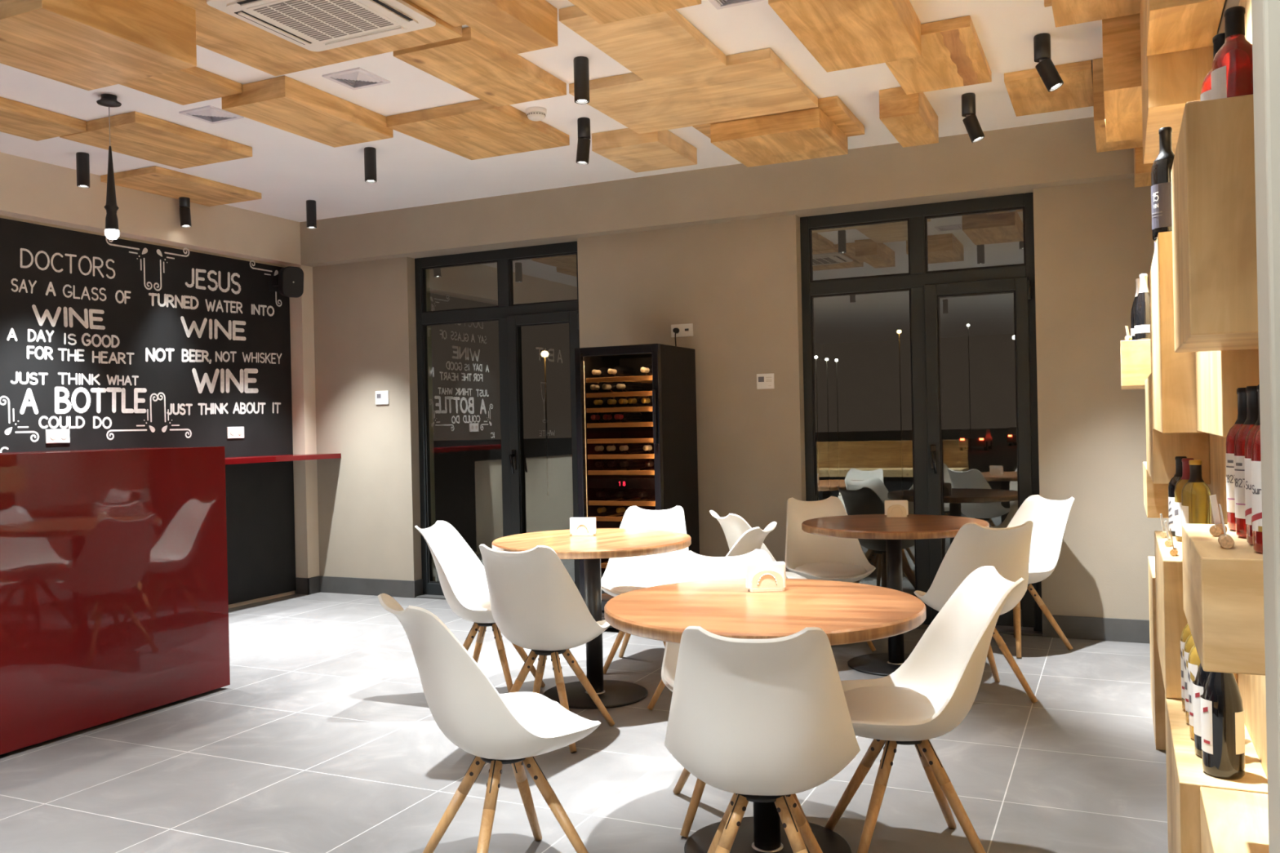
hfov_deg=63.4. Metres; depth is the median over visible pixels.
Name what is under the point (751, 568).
napkin stack
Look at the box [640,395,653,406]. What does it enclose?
wine bottle
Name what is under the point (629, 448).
wine bottle
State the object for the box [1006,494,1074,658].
dining chair
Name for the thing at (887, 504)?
napkin stack
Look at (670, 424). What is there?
wine cooler
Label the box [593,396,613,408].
wine bottle
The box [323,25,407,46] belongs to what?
outlet
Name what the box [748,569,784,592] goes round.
napkin holder
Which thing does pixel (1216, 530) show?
card holder
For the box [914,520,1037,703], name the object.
dining chair
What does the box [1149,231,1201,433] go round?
shelf box
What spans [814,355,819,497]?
street lamp
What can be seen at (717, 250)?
wall
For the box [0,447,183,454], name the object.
countertop
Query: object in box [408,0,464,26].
ceiling panel
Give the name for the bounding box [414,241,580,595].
door
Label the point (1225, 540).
card holder
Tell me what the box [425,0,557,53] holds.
ceiling panel
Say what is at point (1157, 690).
shelf box
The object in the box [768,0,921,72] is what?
ceiling panel
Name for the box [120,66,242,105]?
ceiling panel
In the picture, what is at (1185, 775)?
shelf box
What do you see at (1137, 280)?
wine bottle
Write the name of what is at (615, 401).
wine bottle
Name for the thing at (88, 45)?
ceiling panel
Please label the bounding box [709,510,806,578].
dining chair
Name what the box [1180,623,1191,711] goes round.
wine bottle
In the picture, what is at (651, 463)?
wine bottle
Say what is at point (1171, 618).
shelf box
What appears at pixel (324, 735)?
floor
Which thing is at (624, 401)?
wine bottle
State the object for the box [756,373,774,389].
thermostat
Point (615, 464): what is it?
wine bottle
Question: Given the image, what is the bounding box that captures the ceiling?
[0,0,1102,222]
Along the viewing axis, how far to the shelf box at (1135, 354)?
4.51 m
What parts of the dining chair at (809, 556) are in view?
leg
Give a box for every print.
[1152,191,1158,201]
[1226,475,1234,483]
[1234,478,1244,487]
[1245,480,1251,489]
[1252,484,1261,493]
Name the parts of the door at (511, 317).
handle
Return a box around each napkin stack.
[569,517,595,533]
[745,561,786,588]
[884,500,908,515]
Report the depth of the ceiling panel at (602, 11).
3.75 m
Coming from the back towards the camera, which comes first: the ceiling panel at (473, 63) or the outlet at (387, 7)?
the ceiling panel at (473, 63)
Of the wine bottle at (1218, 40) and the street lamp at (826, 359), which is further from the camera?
the street lamp at (826, 359)
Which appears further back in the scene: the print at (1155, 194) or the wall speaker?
the wall speaker
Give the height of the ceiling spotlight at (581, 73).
0.194 m
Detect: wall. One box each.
[0,151,301,266]
[0,215,295,608]
[289,264,319,577]
[299,116,1168,620]
[1207,0,1267,778]
[1251,0,1279,852]
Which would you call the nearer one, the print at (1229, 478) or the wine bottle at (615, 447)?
the print at (1229, 478)
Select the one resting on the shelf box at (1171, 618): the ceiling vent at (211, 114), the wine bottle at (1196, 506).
the wine bottle at (1196, 506)
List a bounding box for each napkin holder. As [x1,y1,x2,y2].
[571,521,595,535]
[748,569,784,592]
[886,504,907,517]
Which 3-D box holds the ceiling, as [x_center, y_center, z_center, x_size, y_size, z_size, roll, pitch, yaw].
[-1.959,-1.676,-0.463,9.500,0.120,15.950,-1,0,25]
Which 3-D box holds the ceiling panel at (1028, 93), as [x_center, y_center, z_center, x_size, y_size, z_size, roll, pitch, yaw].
[2.071,-1.694,5.220,0.388,0.043,0.644,-1,0,25]
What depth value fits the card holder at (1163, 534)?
3.39 m
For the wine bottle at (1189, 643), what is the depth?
2.61 m
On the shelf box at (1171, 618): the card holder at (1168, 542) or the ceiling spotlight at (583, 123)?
the card holder at (1168, 542)
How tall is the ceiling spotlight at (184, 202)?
0.240 m
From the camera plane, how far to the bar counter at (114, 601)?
4.62 m
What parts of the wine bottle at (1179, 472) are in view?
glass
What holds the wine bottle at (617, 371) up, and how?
in the wine cooler
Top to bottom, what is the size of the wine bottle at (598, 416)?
0.076 m
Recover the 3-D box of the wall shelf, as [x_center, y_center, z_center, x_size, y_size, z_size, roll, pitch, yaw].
[-3.048,0.249,7.189,0.361,0.037,2.438,-1,0,25]
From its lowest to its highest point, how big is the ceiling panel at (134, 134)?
0.056 m
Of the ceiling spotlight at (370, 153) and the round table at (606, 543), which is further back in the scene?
the ceiling spotlight at (370, 153)
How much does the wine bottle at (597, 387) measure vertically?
0.076 m
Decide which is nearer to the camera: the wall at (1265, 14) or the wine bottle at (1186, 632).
the wall at (1265, 14)
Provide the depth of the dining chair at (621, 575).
5.69 m
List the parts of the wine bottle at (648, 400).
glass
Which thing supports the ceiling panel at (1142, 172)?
attached to the ceiling
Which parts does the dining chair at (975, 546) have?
leg, leg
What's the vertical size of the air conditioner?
0.030 m
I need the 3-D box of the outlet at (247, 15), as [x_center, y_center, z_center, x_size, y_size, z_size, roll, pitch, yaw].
[-1.429,-1.554,4.051,0.040,0.008,0.370,-1,0,25]
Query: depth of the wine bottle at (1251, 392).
1.76 m
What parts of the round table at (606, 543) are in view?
plate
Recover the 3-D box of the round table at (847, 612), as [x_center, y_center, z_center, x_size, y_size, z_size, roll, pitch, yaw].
[0.375,0.900,3.110,0.948,0.750,0.948,-1,0,15]
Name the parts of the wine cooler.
door, control panel, handle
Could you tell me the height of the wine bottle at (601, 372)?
0.076 m
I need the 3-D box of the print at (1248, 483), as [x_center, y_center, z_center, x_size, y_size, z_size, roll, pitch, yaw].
[0.979,0.094,1.658,0.003,0.014,0.028,-1,0,-10]
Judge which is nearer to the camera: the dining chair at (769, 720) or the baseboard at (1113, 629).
the dining chair at (769, 720)
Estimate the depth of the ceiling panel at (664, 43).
4.38 m
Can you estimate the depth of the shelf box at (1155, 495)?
4.44 m
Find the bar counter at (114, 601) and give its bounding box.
[0,446,230,755]
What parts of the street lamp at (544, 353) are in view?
globe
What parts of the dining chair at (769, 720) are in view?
leg, leg, hub plate, leg, leg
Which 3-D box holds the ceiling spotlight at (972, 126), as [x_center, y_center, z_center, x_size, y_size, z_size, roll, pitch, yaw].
[1.714,-1.586,5.330,0.111,0.247,0.070,-1,0,14]
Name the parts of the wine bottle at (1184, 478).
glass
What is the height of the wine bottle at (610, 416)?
0.076 m
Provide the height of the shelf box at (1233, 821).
0.498 m
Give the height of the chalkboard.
2.581 m
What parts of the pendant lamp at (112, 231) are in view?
bulb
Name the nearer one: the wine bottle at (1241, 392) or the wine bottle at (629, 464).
the wine bottle at (1241, 392)
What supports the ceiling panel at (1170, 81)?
attached to the ceiling
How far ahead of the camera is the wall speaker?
7.95 m
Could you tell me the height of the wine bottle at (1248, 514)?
0.259 m
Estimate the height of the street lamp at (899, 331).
4.830 m
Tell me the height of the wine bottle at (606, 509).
0.076 m
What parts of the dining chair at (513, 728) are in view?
leg, leg, hub plate, leg, leg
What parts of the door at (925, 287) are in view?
handle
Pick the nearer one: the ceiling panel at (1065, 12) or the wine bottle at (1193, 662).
the wine bottle at (1193, 662)
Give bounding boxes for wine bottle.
[590,382,608,392]
[591,366,614,377]
[591,412,610,422]
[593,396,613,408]
[594,443,613,453]
[595,458,613,469]
[596,505,621,515]
[602,382,622,392]
[602,412,622,422]
[606,443,626,453]
[607,365,635,377]
[607,396,626,407]
[607,458,626,469]
[613,411,641,422]
[616,381,644,391]
[616,505,644,514]
[618,395,635,407]
[619,442,646,453]
[619,458,647,469]
[627,395,648,406]
[638,488,655,499]
[640,364,652,375]
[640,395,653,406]
[643,442,653,453]
[644,458,654,469]
[1130,278,1139,340]
[1133,273,1150,339]
[1151,126,1174,241]
[1168,456,1186,536]
[1174,457,1194,542]
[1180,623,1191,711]
[1181,459,1211,524]
[1183,634,1195,724]
[1187,644,1200,740]
[1192,662,1209,758]
[1200,32,1225,101]
[1200,671,1244,779]
[1210,5,1253,99]
[1225,387,1246,531]
[1233,386,1257,538]
[1244,384,1260,545]
[1250,427,1262,553]
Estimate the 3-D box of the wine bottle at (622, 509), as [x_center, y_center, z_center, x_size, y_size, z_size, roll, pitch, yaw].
[-0.072,0.523,6.611,0.076,0.076,0.307,-1,0,25]
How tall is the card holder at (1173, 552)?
0.076 m
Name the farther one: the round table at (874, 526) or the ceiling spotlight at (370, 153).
the ceiling spotlight at (370, 153)
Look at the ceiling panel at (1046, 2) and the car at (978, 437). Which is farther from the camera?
the car at (978, 437)
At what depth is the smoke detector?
5.39 m
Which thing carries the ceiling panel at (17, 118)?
attached to the ceiling
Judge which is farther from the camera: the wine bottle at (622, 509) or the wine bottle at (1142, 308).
the wine bottle at (622, 509)
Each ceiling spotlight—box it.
[75,151,89,187]
[178,196,191,227]
[306,200,316,228]
[364,146,377,182]
[573,56,589,103]
[576,117,590,164]
[961,93,984,142]
[1033,32,1063,92]
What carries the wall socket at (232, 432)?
attached to the chalkboard
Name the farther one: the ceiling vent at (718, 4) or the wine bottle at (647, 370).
the wine bottle at (647, 370)
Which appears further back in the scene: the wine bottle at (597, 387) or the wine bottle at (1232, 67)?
the wine bottle at (597, 387)
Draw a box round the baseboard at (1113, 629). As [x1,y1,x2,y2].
[319,575,1150,643]
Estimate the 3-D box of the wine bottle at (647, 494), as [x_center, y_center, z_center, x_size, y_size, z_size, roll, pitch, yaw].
[0.067,0.421,6.547,0.076,0.076,0.307,-1,0,25]
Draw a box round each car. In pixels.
[959,429,992,450]
[1007,426,1016,445]
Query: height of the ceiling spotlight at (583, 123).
0.241 m
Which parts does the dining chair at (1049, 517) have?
leg, leg, leg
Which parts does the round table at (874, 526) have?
plate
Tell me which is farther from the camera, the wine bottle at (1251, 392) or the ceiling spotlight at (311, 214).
the ceiling spotlight at (311, 214)
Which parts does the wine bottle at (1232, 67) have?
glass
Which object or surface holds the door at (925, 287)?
in the wall at (717, 250)
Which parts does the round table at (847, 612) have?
plate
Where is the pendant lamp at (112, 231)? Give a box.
[96,93,121,239]
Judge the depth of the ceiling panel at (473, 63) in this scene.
4.65 m
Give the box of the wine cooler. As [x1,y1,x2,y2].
[574,343,699,627]
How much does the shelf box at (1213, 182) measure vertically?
0.357 m
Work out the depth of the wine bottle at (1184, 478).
3.27 m
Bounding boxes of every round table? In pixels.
[492,528,691,709]
[604,578,926,852]
[801,514,989,675]
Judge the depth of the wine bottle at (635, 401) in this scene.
6.48 m
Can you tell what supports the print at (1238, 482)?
on the wine bottle at (1251, 392)
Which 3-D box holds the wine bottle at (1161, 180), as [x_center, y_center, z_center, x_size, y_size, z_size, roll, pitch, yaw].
[1.447,-0.667,2.848,0.076,0.307,0.076,-1,0,25]
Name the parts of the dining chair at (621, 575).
leg, leg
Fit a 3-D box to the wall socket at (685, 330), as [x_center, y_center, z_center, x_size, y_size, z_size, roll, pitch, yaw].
[0.283,-0.647,6.975,0.158,0.086,0.011,-1,0,25]
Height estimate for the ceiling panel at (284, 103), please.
0.099 m
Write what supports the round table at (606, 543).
on the floor
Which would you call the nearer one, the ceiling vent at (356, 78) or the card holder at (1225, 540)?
the card holder at (1225, 540)
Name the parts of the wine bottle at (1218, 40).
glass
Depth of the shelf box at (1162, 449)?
3.55 m
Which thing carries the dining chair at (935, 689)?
on the floor
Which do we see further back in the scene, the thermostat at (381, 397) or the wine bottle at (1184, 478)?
the thermostat at (381, 397)
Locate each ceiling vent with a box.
[178,105,244,124]
[322,66,390,89]
[708,0,764,9]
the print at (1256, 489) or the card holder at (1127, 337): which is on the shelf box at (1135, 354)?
the card holder at (1127, 337)
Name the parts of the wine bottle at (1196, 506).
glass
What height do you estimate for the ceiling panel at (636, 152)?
0.099 m
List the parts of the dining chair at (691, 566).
leg, leg, leg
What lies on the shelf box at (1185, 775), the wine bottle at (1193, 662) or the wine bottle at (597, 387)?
the wine bottle at (1193, 662)
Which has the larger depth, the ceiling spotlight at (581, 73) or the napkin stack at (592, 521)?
the napkin stack at (592, 521)
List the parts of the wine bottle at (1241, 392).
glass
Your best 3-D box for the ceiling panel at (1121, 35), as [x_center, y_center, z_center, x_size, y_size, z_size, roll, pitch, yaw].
[2.109,-1.510,4.326,0.314,0.409,0.837,-1,0,25]
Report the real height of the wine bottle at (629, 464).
0.076 m
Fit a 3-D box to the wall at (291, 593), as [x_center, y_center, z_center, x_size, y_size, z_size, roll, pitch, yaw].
[-6.154,-0.052,1.341,0.310,2.950,15.660,-1,0,25]
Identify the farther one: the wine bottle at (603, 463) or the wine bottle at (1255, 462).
the wine bottle at (603, 463)
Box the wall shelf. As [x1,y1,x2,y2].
[225,453,341,464]
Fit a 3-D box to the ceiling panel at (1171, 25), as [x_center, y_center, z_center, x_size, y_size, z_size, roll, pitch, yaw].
[1.569,-1.426,3.003,0.185,0.549,0.400,-1,0,25]
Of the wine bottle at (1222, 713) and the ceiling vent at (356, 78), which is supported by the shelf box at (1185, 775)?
the wine bottle at (1222, 713)
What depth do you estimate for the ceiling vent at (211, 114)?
5.36 m
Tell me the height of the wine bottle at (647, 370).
0.076 m
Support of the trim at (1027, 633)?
attached to the wall at (717, 250)
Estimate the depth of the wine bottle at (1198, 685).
2.37 m
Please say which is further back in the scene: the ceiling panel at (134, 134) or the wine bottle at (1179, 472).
the ceiling panel at (134, 134)
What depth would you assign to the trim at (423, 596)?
7.91 m
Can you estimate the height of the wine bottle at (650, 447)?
0.076 m
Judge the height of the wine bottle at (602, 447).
0.076 m
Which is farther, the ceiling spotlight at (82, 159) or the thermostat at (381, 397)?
the thermostat at (381, 397)
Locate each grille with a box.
[246,0,399,42]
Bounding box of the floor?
[0,591,1168,852]
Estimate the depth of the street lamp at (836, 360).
31.38 m
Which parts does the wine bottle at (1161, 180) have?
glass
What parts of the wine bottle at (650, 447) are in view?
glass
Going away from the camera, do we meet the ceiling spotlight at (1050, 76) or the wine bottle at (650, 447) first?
the ceiling spotlight at (1050, 76)
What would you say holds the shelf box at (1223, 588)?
attached to the wall at (1251, 687)
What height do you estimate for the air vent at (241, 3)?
0.008 m
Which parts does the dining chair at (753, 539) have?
leg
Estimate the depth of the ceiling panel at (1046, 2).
4.07 m
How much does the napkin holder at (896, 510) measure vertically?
0.068 m
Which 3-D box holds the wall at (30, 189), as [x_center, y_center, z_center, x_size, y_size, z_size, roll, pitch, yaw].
[-6.011,-1.361,1.187,0.128,0.338,15.530,-1,0,25]
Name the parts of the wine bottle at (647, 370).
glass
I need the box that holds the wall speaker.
[268,266,303,297]
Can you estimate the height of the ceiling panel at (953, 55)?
0.047 m
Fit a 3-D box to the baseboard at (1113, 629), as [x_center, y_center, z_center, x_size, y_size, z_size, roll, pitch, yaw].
[0.231,1.206,7.074,6.147,0.130,0.107,-1,0,25]
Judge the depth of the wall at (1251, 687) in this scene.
2.55 m
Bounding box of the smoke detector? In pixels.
[525,106,546,120]
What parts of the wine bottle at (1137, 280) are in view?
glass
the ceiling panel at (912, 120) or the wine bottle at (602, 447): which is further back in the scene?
the wine bottle at (602, 447)
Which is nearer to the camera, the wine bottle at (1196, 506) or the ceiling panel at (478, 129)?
the wine bottle at (1196, 506)
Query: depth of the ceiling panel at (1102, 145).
4.84 m
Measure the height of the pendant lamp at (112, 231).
0.702 m
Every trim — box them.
[415,594,445,599]
[915,624,1042,636]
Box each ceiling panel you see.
[0,0,196,90]
[0,97,86,141]
[59,111,252,168]
[100,165,261,206]
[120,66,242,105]
[173,0,462,75]
[221,75,393,147]
[386,99,569,159]
[393,26,566,106]
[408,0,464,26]
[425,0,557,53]
[559,5,726,79]
[568,0,701,24]
[568,48,817,133]
[591,128,697,172]
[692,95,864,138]
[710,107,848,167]
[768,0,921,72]
[879,86,938,147]
[885,15,991,94]
[1004,60,1093,116]
[1044,0,1051,7]
[1050,0,1140,26]
[1092,57,1142,152]
[1102,13,1142,142]
[1133,146,1153,187]
[1139,0,1213,164]
[1145,0,1225,56]
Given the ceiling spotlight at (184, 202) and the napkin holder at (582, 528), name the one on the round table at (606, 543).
the napkin holder at (582, 528)
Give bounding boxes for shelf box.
[1120,339,1151,389]
[1142,462,1168,518]
[1145,373,1210,484]
[1147,555,1165,750]
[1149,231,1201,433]
[1154,530,1237,698]
[1164,693,1267,852]
[1170,93,1258,352]
[1182,523,1265,675]
[1195,349,1259,437]
[1200,786,1269,852]
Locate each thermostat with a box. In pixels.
[375,391,388,404]
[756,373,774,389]
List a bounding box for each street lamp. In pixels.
[541,351,548,495]
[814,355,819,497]
[825,358,830,497]
[835,359,839,495]
[897,329,902,498]
[966,324,971,453]
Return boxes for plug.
[672,328,679,346]
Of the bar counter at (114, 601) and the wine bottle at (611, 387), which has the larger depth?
the wine bottle at (611, 387)
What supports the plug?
attached to the wall socket at (685, 330)
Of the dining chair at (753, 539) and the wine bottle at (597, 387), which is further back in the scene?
the wine bottle at (597, 387)
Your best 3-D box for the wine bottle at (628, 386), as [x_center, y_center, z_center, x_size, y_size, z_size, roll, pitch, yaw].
[-0.070,-0.253,6.603,0.076,0.076,0.307,-1,0,25]
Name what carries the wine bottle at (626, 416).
in the wine cooler
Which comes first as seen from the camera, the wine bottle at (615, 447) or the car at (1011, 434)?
the wine bottle at (615, 447)
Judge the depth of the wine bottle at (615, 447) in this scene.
6.56 m
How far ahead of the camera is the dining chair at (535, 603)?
4.14 m
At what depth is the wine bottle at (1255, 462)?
1.57 m
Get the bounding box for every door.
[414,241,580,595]
[800,192,1042,631]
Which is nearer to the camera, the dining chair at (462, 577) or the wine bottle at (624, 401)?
the dining chair at (462, 577)
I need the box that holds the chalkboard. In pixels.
[0,217,296,604]
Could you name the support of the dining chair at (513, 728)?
on the floor
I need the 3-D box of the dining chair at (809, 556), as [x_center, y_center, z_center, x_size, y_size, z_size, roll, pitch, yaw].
[1.072,0.840,5.962,0.494,0.834,0.570,-1,0,-6]
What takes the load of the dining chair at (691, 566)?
on the floor
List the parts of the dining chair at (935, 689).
leg, leg, hub plate, leg, leg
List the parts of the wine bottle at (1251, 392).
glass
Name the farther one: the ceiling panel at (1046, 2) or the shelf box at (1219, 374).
the ceiling panel at (1046, 2)
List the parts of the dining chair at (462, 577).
leg, leg, hub plate, leg, leg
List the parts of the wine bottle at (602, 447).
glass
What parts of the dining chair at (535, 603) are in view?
leg, leg, hub plate, leg, leg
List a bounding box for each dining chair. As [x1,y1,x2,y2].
[377,593,600,852]
[414,520,545,693]
[479,544,614,752]
[600,505,688,674]
[647,521,777,710]
[661,548,811,837]
[664,626,860,852]
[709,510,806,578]
[785,496,875,652]
[824,565,1024,852]
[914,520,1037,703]
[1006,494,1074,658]
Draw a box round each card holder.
[1124,325,1132,340]
[1160,513,1167,537]
[1164,520,1172,546]
[1169,528,1177,555]
[1209,494,1226,536]
[1217,503,1234,548]
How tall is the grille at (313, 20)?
0.004 m
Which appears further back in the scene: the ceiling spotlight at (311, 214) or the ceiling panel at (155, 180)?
the ceiling spotlight at (311, 214)
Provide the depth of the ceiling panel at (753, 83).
5.10 m
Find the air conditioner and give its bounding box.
[206,0,435,51]
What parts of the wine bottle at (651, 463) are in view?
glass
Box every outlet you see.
[234,10,311,45]
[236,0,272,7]
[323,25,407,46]
[364,0,413,22]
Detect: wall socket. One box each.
[45,429,70,443]
[226,426,244,438]
[671,323,693,337]

